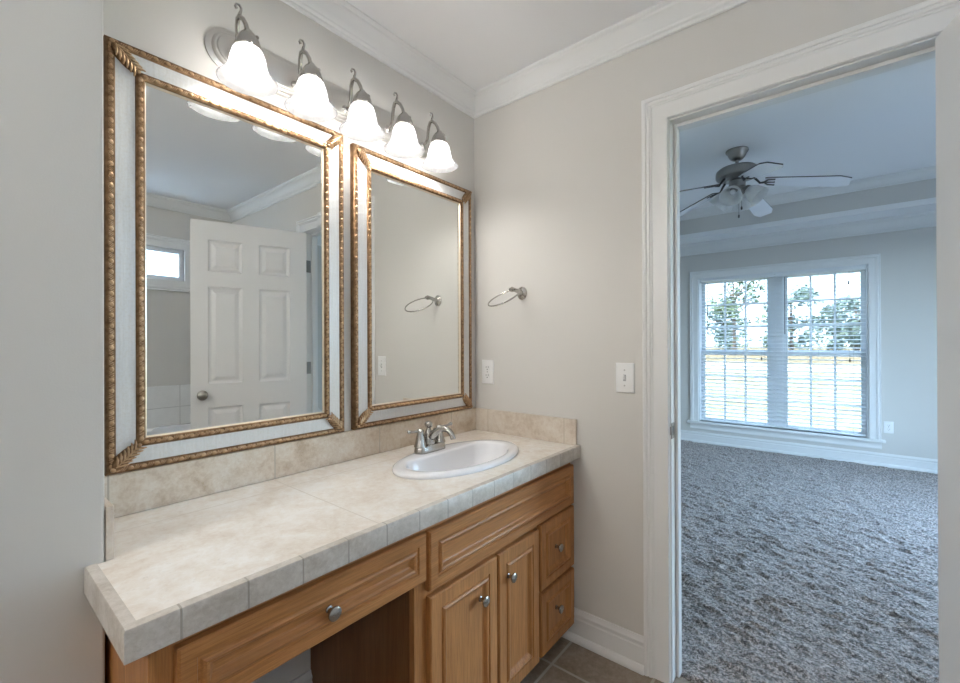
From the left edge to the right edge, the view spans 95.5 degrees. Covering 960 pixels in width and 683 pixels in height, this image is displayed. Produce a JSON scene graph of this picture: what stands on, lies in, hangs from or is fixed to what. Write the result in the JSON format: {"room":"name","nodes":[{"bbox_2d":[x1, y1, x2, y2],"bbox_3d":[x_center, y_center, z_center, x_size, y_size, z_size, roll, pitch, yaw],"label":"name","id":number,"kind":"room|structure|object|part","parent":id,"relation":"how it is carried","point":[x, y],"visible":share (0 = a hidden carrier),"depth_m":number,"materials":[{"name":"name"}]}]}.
{"room":"bathroom","nodes":[
{"label":"bathroom","id":0,"kind":"room"},
{"bbox_2d":[0,0,104,682],"bbox_3d":[-1.381,-0.002,0.396,0.392,2.500,1.531,0,0,39],"label":"wall","id":1,"kind":"structure","parent":0,"point":[52,527],"depth_m":0.81,"materials":[{"name":"white paint"}]},
{"bbox_2d":[103,0,474,682],"bbox_3d":[-0.537,-0.003,1.643,0.120,2.500,1.469,0,0,39],"label":"wall","id":2,"kind":"structure","parent":0,"point":[173,31],"depth_m":1.49,"materials":[{"name":"white paint"}]},
{"bbox_2d":[103,34,344,475],"bbox_3d":[-0.702,-0.211,1.317,0.036,1.074,0.664,0,0,39],"label":"framed mirror","id":3,"kind":"object","parent":2,"relation":"attached to","point":[224,206],"visible":1,"depth_m":1.25,"materials":[{"name":"gold metal"}]},
{"bbox_3d":[-0.704,-0.211,1.319,0.030,0.956,0.546,0,0,39],"label":"moulding","id":4,"kind":"part","parent":3,"relation":"part of","materials":[{"name":"gold metal"}]},
{"bbox_3d":[-0.706,-0.211,1.321,0.001,0.912,0.502,0,0,39],"label":"glass","id":5,"kind":"part","parent":3,"relation":"part of","materials":[{"name":"mirror"}]},
{"bbox_2d":[104,407,475,517],"bbox_3d":[-0.483,0.382,1.600,0.012,0.107,1.467,0,0,39],"label":"backsplash","id":6,"kind":"structure","parent":2,"relation":"attached to","point":[131,492],"depth_m":1.34,"materials":[{"name":"stone"}]},
{"bbox_2d":[289,669,312,682],"bbox_3d":[-0.745,1.183,1.263,0.030,0.128,0.559,0,0,39],"label":"baseboard","id":7,"kind":"structure","parent":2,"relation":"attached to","point":[306,677],"depth_m":1.46,"materials":[{"name":"white paint"}]},
{"bbox_2d":[204,3,457,172],"bbox_3d":[-0.427,-0.842,1.527,0.203,0.230,0.914,0,0,39],"label":"vanity light","id":8,"kind":"object","parent":2,"relation":"attached to","point":[245,67],"visible":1,"depth_m":1.41,"materials":[{"name":"white glass"}]},
{"bbox_3d":[-0.687,-0.874,1.249,0.107,0.098,0.030,0,0,39],"label":"arm","id":9,"kind":"part","parent":8,"relation":"part of","materials":[{"name":"silver metal"}]},
{"bbox_3d":[-0.648,-0.772,1.219,0.156,0.090,0.156,0,0,39],"label":"lamp shade","id":10,"kind":"part","parent":8,"relation":"part of","materials":[{"name":"white glass"}]},
{"bbox_3d":[-0.648,-0.765,1.219,0.042,0.049,0.043,0,0,39],"label":"bulb","id":11,"kind":"part","parent":8,"relation":"part of","materials":[{"name":"white glass"}]},
{"bbox_3d":[-0.568,-0.874,1.396,0.107,0.098,0.030,0,0,39],"label":"arm","id":12,"kind":"part","parent":8,"relation":"part of","materials":[{"name":"silver metal"}]},
{"bbox_3d":[-0.528,-0.772,1.366,0.156,0.090,0.156,0,0,39],"label":"lamp shade","id":13,"kind":"part","parent":8,"relation":"part of","materials":[{"name":"white glass"}]},
{"bbox_3d":[-0.528,-0.765,1.366,0.042,0.049,0.043,0,0,39],"label":"bulb","id":14,"kind":"part","parent":8,"relation":"part of","materials":[{"name":"white glass"}]},
{"bbox_3d":[-0.448,-0.874,1.543,0.107,0.098,0.030,0,0,39],"label":"arm","id":15,"kind":"part","parent":8,"relation":"part of","materials":[{"name":"silver metal"}]},
{"bbox_3d":[-0.408,-0.772,1.512,0.156,0.090,0.156,0,0,39],"label":"lamp shade","id":16,"kind":"part","parent":8,"relation":"part of","materials":[{"name":"white glass"}]},
{"bbox_3d":[-0.408,-0.766,1.512,0.042,0.049,0.043,0,0,39],"label":"bulb","id":17,"kind":"part","parent":8,"relation":"part of","materials":[{"name":"white glass"}]},
{"bbox_3d":[-0.328,-0.875,1.689,0.107,0.098,0.030,0,0,39],"label":"arm","id":18,"kind":"part","parent":8,"relation":"part of","materials":[{"name":"silver metal"}]},
{"bbox_3d":[-0.288,-0.773,1.659,0.156,0.090,0.156,0,0,39],"label":"lamp shade","id":19,"kind":"part","parent":8,"relation":"part of","materials":[{"name":"white glass"}]},
{"bbox_3d":[-0.288,-0.766,1.659,0.042,0.049,0.043,0,0,39],"label":"bulb","id":20,"kind":"part","parent":8,"relation":"part of","materials":[{"name":"white glass"}]},
{"bbox_3d":[-0.208,-0.875,1.836,0.107,0.098,0.030,0,0,39],"label":"arm","id":21,"kind":"part","parent":8,"relation":"part of","materials":[{"name":"silver metal"}]},
{"bbox_3d":[-0.168,-0.773,1.806,0.156,0.090,0.156,0,0,39],"label":"lamp shade","id":22,"kind":"part","parent":8,"relation":"part of","materials":[{"name":"white glass"}]},
{"bbox_3d":[-0.168,-0.766,1.806,0.042,0.049,0.043,0,0,39],"label":"bulb","id":23,"kind":"part","parent":8,"relation":"part of","materials":[{"name":"white glass"}]},
{"bbox_2d":[350,143,472,429],"bbox_3d":[-0.254,-0.203,1.864,0.036,1.058,0.670,0,0,39],"label":"framed mirror","id":24,"kind":"object","parent":2,"relation":"attached to","point":[410,227],"visible":1,"depth_m":1.81,"materials":[{"name":"gold metal"}]},
{"bbox_3d":[-0.259,-0.203,1.868,0.001,0.896,0.507,0,0,39],"label":"glass","id":25,"kind":"part","parent":24,"relation":"part of","materials":[{"name":"mirror"}]},
{"bbox_3d":[-0.257,-0.203,1.866,0.030,0.940,0.550,0,0,39],"label":"moulding","id":26,"kind":"part","parent":24,"relation":"part of","materials":[{"name":"gold metal"}]},
{"bbox_2d":[281,0,750,118],"bbox_3d":[0.192,-1.157,0.121,2.945,0.083,2.900,0,0,39],"label":"crown molding","id":27,"kind":"structure","parent":2,"relation":"attached to","point":[663,19],"depth_m":1.71,"materials":[{"name":"white"}]},
{"bbox_2d":[346,0,663,89],"bbox_3d":[0.160,-1.228,0.083,3.185,0.060,3.000,0,0,39],"label":"ceiling","id":28,"kind":"structure","parent":0,"point":[481,43],"depth_m":1.65,"materials":[{"name":"white paint"}]},
{"bbox_2d":[520,637,691,682],"bbox_3d":[0.186,1.292,0.098,3.185,0.100,3.050,0,0,39],"label":"floor","id":29,"kind":"structure","parent":0,"point":[566,661],"depth_m":1.65,"materials":[{"name":"tile"}]},
{"bbox_2d":[105,531,425,682],"bbox_3d":[-0.523,0.866,1.089,0.533,0.760,0.607,0,0,39],"label":"drawer unit","id":30,"kind":"object","parent":29,"relation":"on","point":[243,647],"visible":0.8,"depth_m":0.87,"materials":[{"name":"brown wood"}]},
{"bbox_3d":[-0.733,0.867,0.879,0.473,0.760,0.018,0,0,39],"label":"panel","id":31,"kind":"part","parent":30,"relation":"part of","materials":[{"name":"brown wood"}]},
{"bbox_3d":[-0.351,0.500,0.959,0.020,0.030,0.528,0,0,39],"label":"rail","id":32,"kind":"part","parent":30,"relation":"part of","materials":[{"name":"brown wood"}]},
{"bbox_3d":[-0.319,0.585,0.943,0.030,0.032,0.032,0,0,39],"label":"knob","id":33,"kind":"part","parent":30,"relation":"part of","materials":[{"name":"silver metal"}]},
{"bbox_2d":[310,463,573,682],"bbox_3d":[-0.080,0.865,1.647,0.571,0.760,0.879,0,0,39],"label":"vanity cabinet","id":34,"kind":"object","parent":29,"relation":"on","point":[496,594],"visible":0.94,"depth_m":1.37,"materials":[{"name":"brown wood"}]},
{"bbox_2d":[84,407,580,664],"bbox_3d":[-0.277,0.406,1.411,0.570,0.157,1.500,0,0,39],"label":"countertop","id":35,"kind":"structure","parent":34,"relation":"on","point":[191,546],"depth_m":1.09,"materials":[{"name":"stone"}]},
{"bbox_2d":[407,421,455,454],"bbox_3d":[-0.188,0.362,1.672,0.189,0.112,0.141,0,0,-13],"label":"faucet","id":36,"kind":"object","parent":35,"relation":"on","point":[433,440],"visible":1,"depth_m":1.65,"materials":[{"name":"silver metal"}]},
{"bbox_3d":[-0.244,0.333,1.609,0.014,0.018,0.061,0,0,39],"label":"lever","id":37,"kind":"part","parent":36,"relation":"part of","materials":[{"name":"silver metal"}]},
{"bbox_3d":[-0.224,0.361,1.636,0.047,0.067,0.047,0,0,39],"label":"handle","id":38,"kind":"part","parent":36,"relation":"part of","materials":[{"name":"silver metal"}]},
{"bbox_3d":[-0.198,0.350,1.681,0.052,0.088,0.052,0,0,39],"label":"spout","id":39,"kind":"part","parent":36,"relation":"part of","materials":[{"name":"silver metal"}]},
{"bbox_3d":[-0.192,0.406,1.675,0.054,0.026,0.146,0,0,39],"label":"plate","id":40,"kind":"part","parent":36,"relation":"part of","materials":[{"name":"silver metal"}]},
{"bbox_3d":[-0.160,0.361,1.715,0.047,0.067,0.047,0,0,39],"label":"handle","id":41,"kind":"part","parent":36,"relation":"part of","materials":[{"name":"silver metal"}]},
{"bbox_3d":[-0.149,0.352,1.653,0.128,0.068,0.033,0,0,28],"label":"spout","id":42,"kind":"part","parent":36,"relation":"part of","materials":[{"name":"silver metal"}]},
{"bbox_2d":[392,440,518,479],"bbox_3d":[-0.072,0.487,1.618,0.338,0.138,0.584,0,0,39],"label":"sink","id":43,"kind":"object","parent":35,"relation":"in","point":[465,457],"visible":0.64,"depth_m":1.64,"materials":[{"name":"white ceramic"}]},
{"bbox_3d":[-0.379,0.866,1.336,0.503,0.760,0.018,0,0,39],"label":"panel","id":44,"kind":"part","parent":34,"relation":"part of","materials":[{"name":"brown wood"}]},
{"bbox_3d":[-0.043,0.939,1.299,0.022,0.488,0.300,0,0,39],"label":"door","id":45,"kind":"part","parent":34,"relation":"part of","materials":[{"name":"brown wood"}]},
{"bbox_3d":[0.105,0.689,1.516,0.020,0.030,0.815,0,0,39],"label":"rail","id":46,"kind":"part","parent":34,"relation":"part of","materials":[{"name":"brown wood"}]},
{"bbox_3d":[0.012,0.792,1.333,0.030,0.032,0.032,0,0,39],"label":"knob","id":47,"kind":"part","parent":34,"relation":"part of","materials":[{"name":"silver metal"}]},
{"bbox_3d":[0.105,0.503,1.516,0.020,0.038,0.815,0,0,39],"label":"rail","id":48,"kind":"part","parent":34,"relation":"part of","materials":[{"name":"brown wood"}]},
{"bbox_3d":[0.106,0.782,1.448,0.030,0.032,0.032,0,0,39],"label":"knob","id":49,"kind":"part","parent":34,"relation":"part of","materials":[{"name":"silver metal"}]},
{"bbox_3d":[0.136,0.938,1.517,0.022,0.488,0.248,0,0,39],"label":"door","id":50,"kind":"part","parent":34,"relation":"part of","materials":[{"name":"brown wood"}]},
{"bbox_3d":[0.305,0.809,1.726,0.022,0.246,0.262,0,0,39],"label":"drawer","id":51,"kind":"part","parent":34,"relation":"part of","materials":[{"name":"brown wood"}]},
{"bbox_3d":[0.306,1.062,1.725,0.022,0.232,0.262,0,0,39],"label":"drawer","id":52,"kind":"part","parent":34,"relation":"part of","materials":[{"name":"brown wood"}]},
{"bbox_3d":[0.311,1.047,1.710,0.030,0.032,0.032,0,0,39],"label":"knob","id":53,"kind":"part","parent":34,"relation":"part of","materials":[{"name":"silver metal"}]},
{"bbox_3d":[0.310,0.807,1.710,0.030,0.032,0.032,0,0,39],"label":"knob","id":54,"kind":"part","parent":34,"relation":"part of","materials":[{"name":"silver metal"}]},
{"bbox_2d":[474,0,926,635],"bbox_3d":[0.630,-0.207,1.712,4.640,2.900,0.115,0,0,39],"label":"wall","id":55,"kind":"structure","parent":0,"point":[558,167],"depth_m":1.78,"materials":[{"name":"white paint"}]},
{"bbox_2d":[482,360,493,383],"bbox_3d":[0.037,0.147,2.118,0.072,0.116,0.008,0,0,39],"label":"wall outlet","id":56,"kind":"object","parent":55,"relation":"attached to","point":[487,365],"visible":1,"depth_m":2.11,"materials":[{"name":"white plastic"}]},
{"bbox_2d":[488,287,526,306],"bbox_3d":[0.127,-0.199,1.915,0.153,0.102,0.207,0,0,39],"label":"towel ring","id":57,"kind":"object","parent":55,"relation":"attached to","point":[521,292],"visible":1,"depth_m":1.95,"materials":[{"name":"silver metal"}]},
{"bbox_3d":[0.160,-0.226,1.955,0.028,0.034,0.090,0,0,39],"label":"post","id":58,"kind":"part","parent":57,"relation":"part of","materials":[{"name":"silver metal"}]},
{"bbox_2d":[562,607,643,674],"bbox_3d":[0.464,1.179,1.757,0.395,0.128,0.030,0,0,39],"label":"baseboard","id":59,"kind":"structure","parent":55,"relation":"attached to","point":[620,645],"depth_m":1.72,"materials":[{"name":"white"}]},
{"bbox_2d":[616,363,633,392],"bbox_3d":[0.558,0.141,1.686,0.072,0.116,0.018,0,0,39],"label":"light switch","id":60,"kind":"object","parent":55,"relation":"attached to","point":[624,371],"visible":1,"depth_m":1.69,"materials":[{"name":"white plastic"}]},
{"bbox_2d":[641,0,959,682],"bbox_3d":[1.000,0.170,1.395,0.902,2.142,0.142,0,0,39],"label":"door frame","id":61,"kind":"structure","parent":55,"relation":"attached to","point":[927,19],"depth_m":1.59,"materials":[{"name":"white wood"}]},
{"bbox_3d":[0.704,0.326,1.595,0.006,0.057,0.034,0,0,39],"label":"strike plate","id":62,"kind":"part","parent":61,"relation":"part of","materials":[{"name":"silver metal"}]},
{"bbox_2d":[935,12,959,682],"bbox_3d":[1.073,0.215,0.839,0.173,2.024,0.739,0,0,18],"label":"door","id":63,"kind":"structure","parent":61,"relation":"attached to","point":[947,43],"depth_m":1.10,"materials":[{"name":"white wood"}]},
{"bbox_2d":[679,58,935,210],"bbox_3d":[1.954,-1.545,3.340,4.600,0.080,4.285,0,0,39],"label":"ceiling","id":64,"kind":"structure","parent":0,"point":[883,123],"depth_m":3.20,"materials":[{"name":"white paint"}]},
{"bbox_2d":[680,146,851,217],"bbox_3d":[2.063,-1.235,3.431,1.317,0.540,1.322,0,0,39],"label":"ceiling fan","id":65,"kind":"object","parent":64,"relation":"hanging from","point":[739,195],"visible":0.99,"depth_m":3.35,"materials":[{"name":"grey metal"}]},
{"bbox_3d":[1.862,-1.176,3.835,0.142,0.125,0.508,0,0,-25],"label":"blade","id":66,"kind":"part","parent":65,"relation":"part of","materials":[{"name":"white"}]},
{"bbox_3d":[1.592,-1.176,3.401,0.508,0.125,0.142,0,0,-7],"label":"blade","id":67,"kind":"part","parent":65,"relation":"part of","materials":[{"name":"white"}]},
{"bbox_2d":[708,193,726,211],"bbox_3d":[1.930,-1.123,3.538,0.154,0.158,0.154,0,0,7],"label":"shade","id":68,"kind":"object","parent":65,"relation":"attached to","point":[715,200],"depth_m":3.49,"materials":[{"name":"white glass"}]},
{"bbox_2d":[719,185,742,206],"bbox_3d":[1.919,-1.123,3.336,0.154,0.158,0.154,0,0,7],"label":"shade","id":69,"kind":"object","parent":65,"relation":"attached to","point":[732,195],"depth_m":3.38,"materials":[{"name":"white glass"}]},
{"bbox_2d":[732,191,751,211],"bbox_3d":[2.116,-1.128,3.510,0.160,0.167,0.184,0,0,39],"label":"shade","id":70,"kind":"object","parent":65,"relation":"attached to","point":[746,204],"depth_m":3.47,"materials":[{"name":"white glass"}]},
{"bbox_2d":[743,185,768,205],"bbox_3d":[2.103,-1.129,3.341,0.184,0.167,0.160,0,0,39],"label":"shade","id":71,"kind":"object","parent":65,"relation":"attached to","point":[754,194],"depth_m":3.35,"materials":[{"name":"white glass"}]},
{"bbox_3d":[1.921,-1.178,3.010,0.142,0.125,0.508,0,0,11],"label":"blade","id":72,"kind":"part","parent":65,"relation":"part of","materials":[{"name":"white"}]},
{"bbox_3d":[2.358,-1.178,3.712,0.508,0.125,0.142,0,0,-43],"label":"blade","id":73,"kind":"part","parent":65,"relation":"part of","materials":[{"name":"white"}]},
{"bbox_3d":[2.395,-1.179,3.202,0.508,0.125,0.142,0,0,29],"label":"blade","id":74,"kind":"part","parent":65,"relation":"part of","materials":[{"name":"white"}]},
{"bbox_2d":[680,178,935,234],"bbox_3d":[1.955,-1.377,3.340,3.660,0.255,3.345,0,0,39],"label":"wall","id":75,"kind":"structure","parent":0,"point":[923,189],"depth_m":4.29,"materials":[{"name":"white paint"}]},
{"bbox_2d":[680,210,935,256],"bbox_3d":[1.956,-1.135,3.340,4.400,0.129,4.085,0,0,39],"label":"crown molding","id":76,"kind":"structure","parent":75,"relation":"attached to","point":[922,219],"depth_m":4.59,"materials":[{"name":"white"}]},
{"bbox_2d":[680,166,935,220],"bbox_3d":[1.954,-1.461,3.340,3.580,0.087,3.265,0,0,39],"label":"crown molding","id":77,"kind":"structure","parent":75,"relation":"attached to","point":[925,173],"depth_m":4.20,"materials":[{"name":"white"}]},
{"bbox_2d":[680,197,935,244],"bbox_3d":[1.955,-1.225,3.340,4.400,0.050,4.085,0,0,39],"label":"ceiling","id":78,"kind":"structure","parent":0,"point":[923,205],"depth_m":4.38,"materials":[{"name":"white paint"}]},
{"bbox_2d":[680,226,937,473],"bbox_3d":[3.303,-0.162,4.981,4.640,3.000,0.160,0,0,39],"label":"wall","id":79,"kind":"structure","parent":0,"point":[908,257],"depth_m":4.25,"materials":[{"name":"white paint"}]},
{"bbox_2d":[700,274,775,427],"bbox_3d":[3.028,0.105,5.152,0.769,1.732,0.070,0,0,39],"label":"window blind","id":80,"kind":"object","parent":79,"relation":"attached to","point":[707,281],"visible":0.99,"depth_m":5.13,"materials":[{"name":"white plastic"}]},
{"bbox_3d":[3.033,0.112,5.159,0.001,1.690,0.054,0,0,39],"label":"ladder cord","id":81,"kind":"part","parent":80,"relation":"part of","materials":[{"name":"white fabric"}]},
{"bbox_3d":[3.030,-0.744,5.160,0.769,0.032,0.054,0,0,39],"label":"head rail","id":82,"kind":"part","parent":80,"relation":"part of","materials":[{"name":"white plastic"}]},
{"bbox_3d":[3.036,0.963,5.157,0.761,0.016,0.050,0,0,39],"label":"rail","id":83,"kind":"part","parent":80,"relation":"part of","materials":[{"name":"white plastic"}]},
{"bbox_3d":[3.208,-0.273,4.970,0.002,0.902,0.003,0,0,39],"label":"lift cord","id":84,"kind":"part","parent":80,"relation":"part of","materials":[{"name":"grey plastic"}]},
{"bbox_3d":[3.253,0.111,4.978,0.001,1.690,0.054,0,0,39],"label":"ladder cord","id":85,"kind":"part","parent":80,"relation":"part of","materials":[{"name":"white fabric"}]},
{"bbox_2d":[687,254,885,448],"bbox_3d":[3.334,0.103,4.920,1.811,1.938,0.215,0,0,39],"label":"window","id":86,"kind":"structure","parent":79,"relation":"attached to","point":[871,275],"depth_m":4.86,"materials":[{"name":"white"}]},
{"bbox_3d":[3.052,0.544,5.214,0.651,0.788,0.003,0,0,39],"label":"pane","id":87,"kind":"part","parent":86,"relation":"part of","materials":[{"name":"clear glass"}]},
{"bbox_3d":[3.071,-0.310,5.243,0.729,0.902,0.032,0,0,39],"label":"sash","id":88,"kind":"part","parent":86,"relation":"part of","materials":[{"name":"white plastic"}]},
{"bbox_3d":[3.071,-0.310,5.243,0.651,0.824,0.003,0,0,39],"label":"pane","id":89,"kind":"part","parent":86,"relation":"part of","materials":[{"name":"clear glass"}]},
{"bbox_3d":[3.052,0.544,5.214,0.729,0.866,0.032,0,0,39],"label":"sash","id":90,"kind":"part","parent":86,"relation":"part of","materials":[{"name":"white plastic"}]},
{"bbox_3d":[3.710,-0.313,4.720,0.702,0.902,0.032,0,0,39],"label":"sash","id":91,"kind":"part","parent":86,"relation":"part of","materials":[{"name":"white plastic"}]},
{"bbox_3d":[3.710,-0.313,4.720,0.624,0.824,0.003,0,0,39],"label":"pane","id":92,"kind":"part","parent":86,"relation":"part of","materials":[{"name":"clear glass"}]},
{"bbox_3d":[3.691,0.541,4.692,0.624,0.788,0.003,0,0,39],"label":"pane","id":93,"kind":"part","parent":86,"relation":"part of","materials":[{"name":"clear glass"}]},
{"bbox_3d":[3.691,0.541,4.692,0.702,0.866,0.032,0,0,39],"label":"sash","id":94,"kind":"part","parent":86,"relation":"part of","materials":[{"name":"white plastic"}]},
{"bbox_2d":[681,430,937,473],"bbox_3d":[1.965,1.176,3.336,4.400,0.128,4.085,0,0,39],"label":"baseboard","id":95,"kind":"structure","parent":79,"relation":"attached to","point":[919,464],"depth_m":4.62,"materials":[{"name":"white"}]},
{"bbox_2d":[775,266,865,436],"bbox_3d":[3.624,0.102,4.664,0.764,1.732,0.070,0,0,39],"label":"window blind","id":96,"kind":"object","parent":79,"relation":"attached to","point":[848,269],"visible":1,"depth_m":4.64,"materials":[{"name":"white plastic"}]},
{"bbox_3d":[3.410,0.110,4.850,0.001,1.690,0.054,0,0,39],"label":"ladder cord","id":97,"kind":"part","parent":96,"relation":"part of","materials":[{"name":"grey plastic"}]},
{"bbox_3d":[3.629,0.109,4.671,0.001,1.690,0.054,0,0,39],"label":"ladder cord","id":98,"kind":"part","parent":96,"relation":"part of","materials":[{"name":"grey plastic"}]},
{"bbox_3d":[3.626,-0.747,4.672,0.764,0.032,0.054,0,0,39],"label":"head rail","id":99,"kind":"part","parent":96,"relation":"part of","materials":[{"name":"white plastic"}]},
{"bbox_3d":[3.633,0.960,4.669,0.756,0.016,0.050,0,0,39],"label":"rail","id":100,"kind":"part","parent":96,"relation":"part of","materials":[{"name":"white plastic"}]},
{"bbox_3d":[3.803,-0.276,4.484,0.002,0.902,0.003,0,0,39],"label":"lift cord","id":101,"kind":"part","parent":96,"relation":"part of","materials":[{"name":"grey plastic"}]},
{"bbox_3d":[3.848,0.108,4.492,0.001,1.690,0.054,0,0,39],"label":"ladder cord","id":102,"kind":"part","parent":96,"relation":"part of","materials":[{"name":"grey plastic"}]},
{"bbox_2d":[884,421,893,433],"bbox_3d":[4.020,0.846,4.287,0.072,0.116,0.008,0,0,39],"label":"wall outlet","id":103,"kind":"object","parent":79,"relation":"attached to","point":[888,426],"visible":1,"depth_m":4.28,"materials":[{"name":"white plastic"}]},
{"bbox_3d":[1.976,1.327,3.349,4.600,0.106,4.250,0,0,39],"label":"floor slab","id":104,"kind":"structure","parent":0,"visible":0},
{"bbox_2d":[680,440,938,682],"bbox_3d":[1.941,1.242,3.307,4.400,0.039,4.136,0,0,39],"label":"floor","id":105,"kind":"structure","parent":104,"relation":"on","point":[795,569],"depth_m":2.36,"materials":[{"name":"grey carpet"}]}
]}

